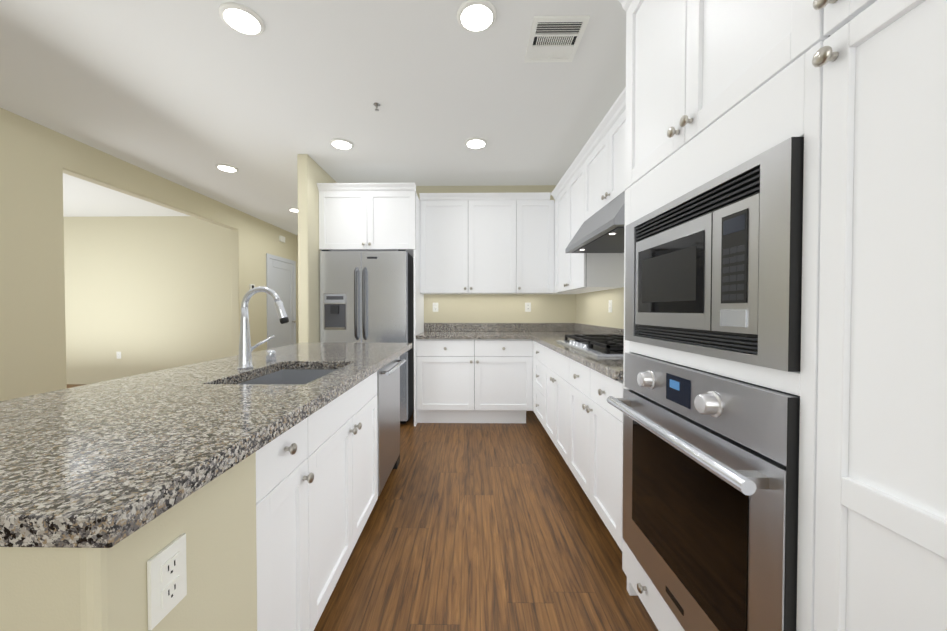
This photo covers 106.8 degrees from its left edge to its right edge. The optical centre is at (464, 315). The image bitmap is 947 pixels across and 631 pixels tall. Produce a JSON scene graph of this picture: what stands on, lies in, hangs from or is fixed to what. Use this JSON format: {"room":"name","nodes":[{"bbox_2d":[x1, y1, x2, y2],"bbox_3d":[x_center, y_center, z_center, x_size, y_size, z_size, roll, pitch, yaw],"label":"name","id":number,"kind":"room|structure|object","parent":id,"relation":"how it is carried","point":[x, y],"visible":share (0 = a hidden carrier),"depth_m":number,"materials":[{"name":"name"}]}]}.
{"room":"kitchen","nodes":[
{"label":"kitchen","id":0,"kind":"room"},
{"bbox_2d":[63,216,231,383],"bbox_3d":[-6.177,-0.231,5.564,5.559,2.620,0.120,0,1,1],"label":"wall","id":1,"kind":"structure","parent":0,"point":[145,294],"depth_m":5.49,"materials":[{"name":"beige paint"}]},
{"bbox_2d":[116,352,120,358],"bbox_3d":[-5.407,0.620,5.501,0.068,0.108,0.010,0,1,1],"label":"outlet","id":2,"kind":"object","parent":1,"relation":"attached to","point":[118,355],"visible":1,"depth_m":5.50,"materials":[{"name":"white plastic"}]},
{"bbox_2d":[0,108,297,400],"bbox_3d":[-3.378,-0.183,2.614,0.120,2.620,8.500,0,1,1],"label":"wall","id":3,"kind":"structure","parent":0,"point":[37,161],"depth_m":2.81,"materials":[{"name":"beige paint"}]},
{"bbox_2d":[266,253,295,348],"bbox_3d":[-3.223,0.017,6.291,0.082,2.100,0.950,0,1,1],"label":"hall door","id":4,"kind":"structure","parent":3,"relation":"in","point":[280,279],"depth_m":6.26,"materials":[{"name":"grey paint"}]},
{"bbox_2d":[279,235,284,242],"bbox_3d":[-3.247,-1.363,6.269,0.033,0.100,0.150,0,1,1],"label":"smoke detector","id":5,"kind":"object","parent":3,"relation":"attached to","point":[281,238],"visible":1,"depth_m":6.25,"materials":[{"name":"white plastic"}]},
{"bbox_2d":[297,235,298,342],"bbox_3d":[-2.392,-0.253,6.910,1.970,2.620,0.120,0,1,1],"label":"wall","id":6,"kind":"structure","parent":0,"point":[297,295],"depth_m":6.86,"materials":[{"name":"beige paint"}]},
{"bbox_2d":[0,0,625,234],"bbox_3d":[-3.858,-1.533,2.599,10.520,0.080,8.740,0,1,1],"label":"ceiling","id":7,"kind":"structure","parent":0,"point":[189,94],"depth_m":2.34,"materials":[{"name":"white paint"}]},
{"bbox_2d":[215,164,237,171],"bbox_3d":[-2.424,-1.501,3.590,0.196,0.014,0.196,0,1,1],"label":"recessed light","id":8,"kind":"object","parent":7,"relation":"in","point":[226,167],"visible":1,"depth_m":3.58,"materials":[{"name":"white plastic"}]},
{"bbox_2d":[218,2,264,35],"bbox_3d":[-1.109,-1.472,1.756,0.196,0.014,0.196,0,1,1],"label":"recessed light","id":9,"kind":"object","parent":7,"relation":"in","point":[242,19],"visible":1,"depth_m":1.74,"materials":[{"name":"white"}]},
{"bbox_2d":[289,208,297,211],"bbox_3d":[-2.442,-1.526,5.100,0.196,0.014,0.196,0,1,1],"label":"recessed light","id":10,"kind":"object","parent":7,"relation":"in","point":[293,209],"visible":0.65,"depth_m":5.04,"materials":[{"name":"white"}]},
{"bbox_2d":[330,138,353,149],"bbox_3d":[-1.071,-1.493,3.071,0.196,0.014,0.196,0,1,1],"label":"recessed light","id":11,"kind":"object","parent":7,"relation":"in","point":[340,143],"visible":1,"depth_m":3.05,"materials":[{"name":"white"}]},
{"bbox_2d":[373,103,379,110],"bbox_3d":[-0.619,-1.470,2.485,0.047,0.040,0.048,0,1,1],"label":"sprinkler","id":12,"kind":"object","parent":7,"relation":"attached to","point":[377,105],"visible":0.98,"depth_m":2.48,"materials":[{"name":"silver metal"}]},
{"bbox_2d":[465,137,486,148],"bbox_3d":[0.099,-1.493,3.054,0.196,0.014,0.196,0,1,1],"label":"recessed light","id":13,"kind":"object","parent":7,"relation":"in","point":[475,143],"visible":0.98,"depth_m":3.04,"materials":[{"name":"white"}]},
{"bbox_2d":[457,0,496,32],"bbox_3d":[0.061,-1.471,1.735,0.196,0.014,0.196,0,1,1],"label":"recessed light","id":14,"kind":"object","parent":7,"relation":"in","point":[475,16],"visible":1,"depth_m":1.72,"materials":[{"name":"white"}]},
{"bbox_2d":[524,15,589,62],"bbox_3d":[0.483,-1.470,1.889,0.276,0.020,0.310,0,1,1],"label":"ceiling vent","id":15,"kind":"object","parent":7,"relation":"in","point":[555,38],"visible":1,"depth_m":1.87,"materials":[{"name":"white metal"}]},
{"bbox_2d":[297,154,336,342],"bbox_3d":[-1.483,-0.223,5.062,0.100,2.620,3.549,0,1,1],"label":"wall","id":16,"kind":"structure","parent":0,"point":[311,173],"depth_m":3.31,"materials":[{"name":"beige paint"}]},
{"bbox_2d":[67,384,657,630],"bbox_3d":[-3.858,1.157,2.643,10.520,0.060,8.740,0,1,1],"label":"floor","id":17,"kind":"structure","parent":0,"point":[485,527],"depth_m":1.72,"materials":[{"name":"brown wood"}]},
{"bbox_2d":[0,452,256,630],"bbox_3d":[-0.845,0.707,1.585,0.735,0.873,2.215,0,1,1],"label":"wall","id":18,"kind":"structure","parent":17,"relation":"on","point":[70,589],"depth_m":0.55,"materials":[{"name":"beige paint"}]},
{"bbox_2d":[147,533,186,629],"bbox_3d":[-0.485,0.433,0.578,0.010,0.108,0.068,0,1,1],"label":"outlet","id":19,"kind":"object","parent":18,"relation":"attached to","point":[166,580],"visible":1,"depth_m":0.57,"materials":[{"name":"white plastic"}]},
{"bbox_2d":[256,407,323,630],"bbox_3d":[-0.798,0.717,1.018,0.600,0.872,0.338,0,1,1],"label":"base cabinet","id":20,"kind":"object","parent":17,"relation":"on","point":[316,485],"depth_m":1.03,"materials":[{"name":"white wood"}]},
{"bbox_2d":[0,342,411,547],"bbox_3d":[-0.851,0.249,1.587,0.862,0.040,2.297,0,1,1],"label":"countertop","id":21,"kind":"structure","parent":20,"relation":"on","point":[108,463],"depth_m":0.72,"materials":[{"name":"stone"}]},
{"bbox_2d":[237,286,288,368],"bbox_3d":[-0.875,0.049,1.623,0.222,0.354,0.241,0,1,1],"label":"faucet","id":22,"kind":"object","parent":21,"relation":"on","point":[245,355],"visible":1,"depth_m":1.52,"materials":[{"name":"silver metal"}]},
{"bbox_2d":[239,369,337,383],"bbox_3d":[-0.721,0.374,1.471,0.371,0.204,0.546,0,1,1],"label":"sink","id":23,"kind":"object","parent":21,"relation":"in","point":[294,376],"visible":0.08,"depth_m":1.74,"materials":[{"name":"silver metal"}]},
{"bbox_2d":[324,399,377,607],"bbox_3d":[-0.791,0.824,1.521,0.600,0.640,0.905,0,1,1],"label":"base cabinet","id":24,"kind":"object","parent":17,"relation":"on","point":[350,429],"depth_m":1.48,"materials":[{"name":"white wood"}]},
{"bbox_2d":[320,249,413,423],"bbox_3d":[-1.001,0.224,3.778,0.860,1.768,0.700,0,1,1],"label":"fridge","id":25,"kind":"object","parent":17,"relation":"on","point":[366,296],"visible":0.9,"depth_m":3.49,"materials":[{"name":"grey metal"}]},
{"bbox_2d":[377,356,405,495],"bbox_3d":[-0.752,0.699,2.275,0.657,0.868,0.600,0,1,1],"label":"dishwasher","id":26,"kind":"object","parent":17,"relation":"on","point":[388,397],"visible":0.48,"depth_m":2.18,"materials":[{"name":"grey metal"}]},
{"bbox_2d":[416,339,532,422],"bbox_3d":[0.114,0.671,3.823,1.188,0.873,0.648,0,1,1],"label":"base cabinet","id":27,"kind":"object","parent":17,"relation":"on","point":[474,380],"visible":0.98,"depth_m":3.54,"materials":[{"name":"white wood"}]},
{"bbox_2d":[416,323,523,338],"bbox_3d":[0.074,0.162,3.814,1.110,0.140,0.652,0,1,1],"label":"countertop","id":28,"kind":"structure","parent":27,"relation":"on","point":[431,330],"depth_m":4.11,"materials":[{"name":"stone"}]},
{"bbox_2d":[533,341,540,422],"bbox_3d":[0.985,0.681,3.180,0.608,0.872,0.510,0,1,1],"label":"base cabinet","id":29,"kind":"object","parent":17,"relation":"on","point":[536,346],"depth_m":3.33,"materials":[{"name":"white wood"}]},
{"bbox_2d":[524,323,623,380],"bbox_3d":[0.949,0.179,2.790,0.668,0.140,2.674,0,1,1],"label":"countertop","id":30,"kind":"structure","parent":29,"relation":"on","point":[547,335],"depth_m":2.92,"materials":[{"name":"stone"}]},
{"bbox_2d":[556,334,623,356],"bbox_3d":[0.974,0.185,2.344,0.500,0.058,0.900,0,1,1],"label":"cooktop","id":31,"kind":"object","parent":30,"relation":"in","point":[602,345],"visible":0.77,"depth_m":2.21,"materials":[{"name":"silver metal"}]},
{"bbox_2d":[541,345,564,460],"bbox_3d":[0.976,0.691,2.585,0.608,0.872,0.800,0,1,1],"label":"base cabinet","id":32,"kind":"object","parent":17,"relation":"on","point":[552,362],"depth_m":2.64,"materials":[{"name":"white wood"}]},
{"bbox_2d":[565,356,622,550],"bbox_3d":[0.966,0.703,1.882,0.608,0.872,0.846,0,1,1],"label":"base cabinet","id":33,"kind":"object","parent":17,"relation":"on","point":[579,416],"depth_m":1.78,"materials":[{"name":"white wood"}]},
{"bbox_2d":[618,0,829,630],"bbox_3d":[0.932,-0.070,1.043,0.652,2.445,0.805,0,1,1],"label":"tall cabinet","id":34,"kind":"object","parent":17,"relation":"on","point":[715,88],"visible":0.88,"depth_m":0.87,"materials":[{"name":"white wood"}]},
{"bbox_2d":[607,353,799,630],"bbox_3d":[0.873,0.528,1.040,0.636,0.750,0.715,0,1,1],"label":"built-in oven","id":35,"kind":"object","parent":34,"relation":"in","point":[710,498],"visible":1,"depth_m":0.88,"materials":[{"name":"grey metal"}]},
{"bbox_2d":[625,137,803,371],"bbox_3d":[0.860,-0.122,1.030,0.460,0.450,0.715,0,1,1],"label":"microwave","id":36,"kind":"object","parent":34,"relation":"in","point":[713,267],"visible":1,"depth_m":0.84,"materials":[{"name":"grey metal"}]},
{"bbox_2d":[812,0,946,630],"bbox_3d":[0.922,-0.058,0.334,0.652,2.445,0.608,0,1,1],"label":"pantry cabinet","id":37,"kind":"object","parent":17,"relation":"on","point":[881,520],"visible":1,"depth_m":0.55,"materials":[{"name":"white wood"}]},
{"bbox_2d":[416,185,575,322],"bbox_3d":[-0.069,-0.209,4.198,2.748,2.620,0.120,0,1,1],"label":"wall","id":38,"kind":"structure","parent":0,"point":[497,308],"depth_m":4.13,"materials":[{"name":"beige paint"}]},
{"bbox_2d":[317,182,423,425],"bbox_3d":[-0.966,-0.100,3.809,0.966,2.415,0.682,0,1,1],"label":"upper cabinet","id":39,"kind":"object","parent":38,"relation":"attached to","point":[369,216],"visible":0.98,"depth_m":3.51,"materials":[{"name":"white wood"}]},
{"bbox_2d":[433,303,437,311],"bbox_3d":[-0.341,-0.098,4.138,0.068,0.108,0.010,0,1,1],"label":"electrical outlet","id":40,"kind":"object","parent":38,"relation":"attached to","point":[435,307],"visible":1,"depth_m":4.14,"materials":[{"name":"white plastic"}]},
{"bbox_2d":[419,193,510,293],"bbox_3d":[0.072,-0.778,3.960,1.100,1.064,0.328,0,1,1],"label":"upper cabinet","id":41,"kind":"object","parent":38,"relation":"attached to","point":[494,243],"depth_m":3.81,"materials":[{"name":"white wood"}]},
{"bbox_2d":[525,303,530,311],"bbox_3d":[0.744,-0.098,4.122,0.068,0.108,0.010,0,1,1],"label":"electrical outlet","id":42,"kind":"object","parent":38,"relation":"attached to","point":[527,307],"visible":1,"depth_m":4.12,"materials":[{"name":"white plastic"}]},
{"bbox_2d":[511,192,550,293],"bbox_3d":[0.746,-0.777,3.920,0.490,1.064,0.390,0,1,1],"label":"upper cabinet","id":43,"kind":"object","parent":38,"relation":"attached to","point":[530,211],"depth_m":3.79,"materials":[{"name":"white wood"}]},
{"bbox_2d":[576,287,623,328],"bbox_3d":[1.324,-0.161,1.268,0.120,2.620,5.940,0,1,1],"label":"wall","id":44,"kind":"structure","parent":0,"point":[591,308],"depth_m":3.32,"materials":[{"name":"beige paint"}]},
{"bbox_2d":[555,155,623,293],"bbox_3d":[1.126,-0.767,3.291,0.328,1.064,0.978,0,1,1],"label":"upper cabinet","id":45,"kind":"object","parent":44,"relation":"attached to","point":[575,273],"depth_m":3.07,"materials":[{"name":"white wood"}]},
{"bbox_2d":[565,189,626,252],"bbox_3d":[1.038,-0.610,2.330,0.478,0.258,0.944,0,1,1],"label":"range hood","id":46,"kind":"object","parent":44,"relation":"attached to","point":[601,230],"visible":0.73,"depth_m":2.26,"materials":[{"name":"silver metal"}]},
{"bbox_2d":[583,91,625,222],"bbox_3d":[1.113,-1.012,2.323,0.328,0.542,0.950,0,1,1],"label":"upper cabinet","id":47,"kind":"object","parent":44,"relation":"attached to","point":[604,157],"depth_m":2.35,"materials":[{"name":"white wood"}]},
{"bbox_2d":[608,300,611,311],"bbox_3d":[1.284,-0.081,3.100,0.010,0.108,0.068,0,1,1],"label":"electrical outlet","id":48,"kind":"object","parent":44,"relation":"attached to","point":[610,306],"visible":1,"depth_m":3.09,"materials":[{"name":"white plastic"}]}
]}

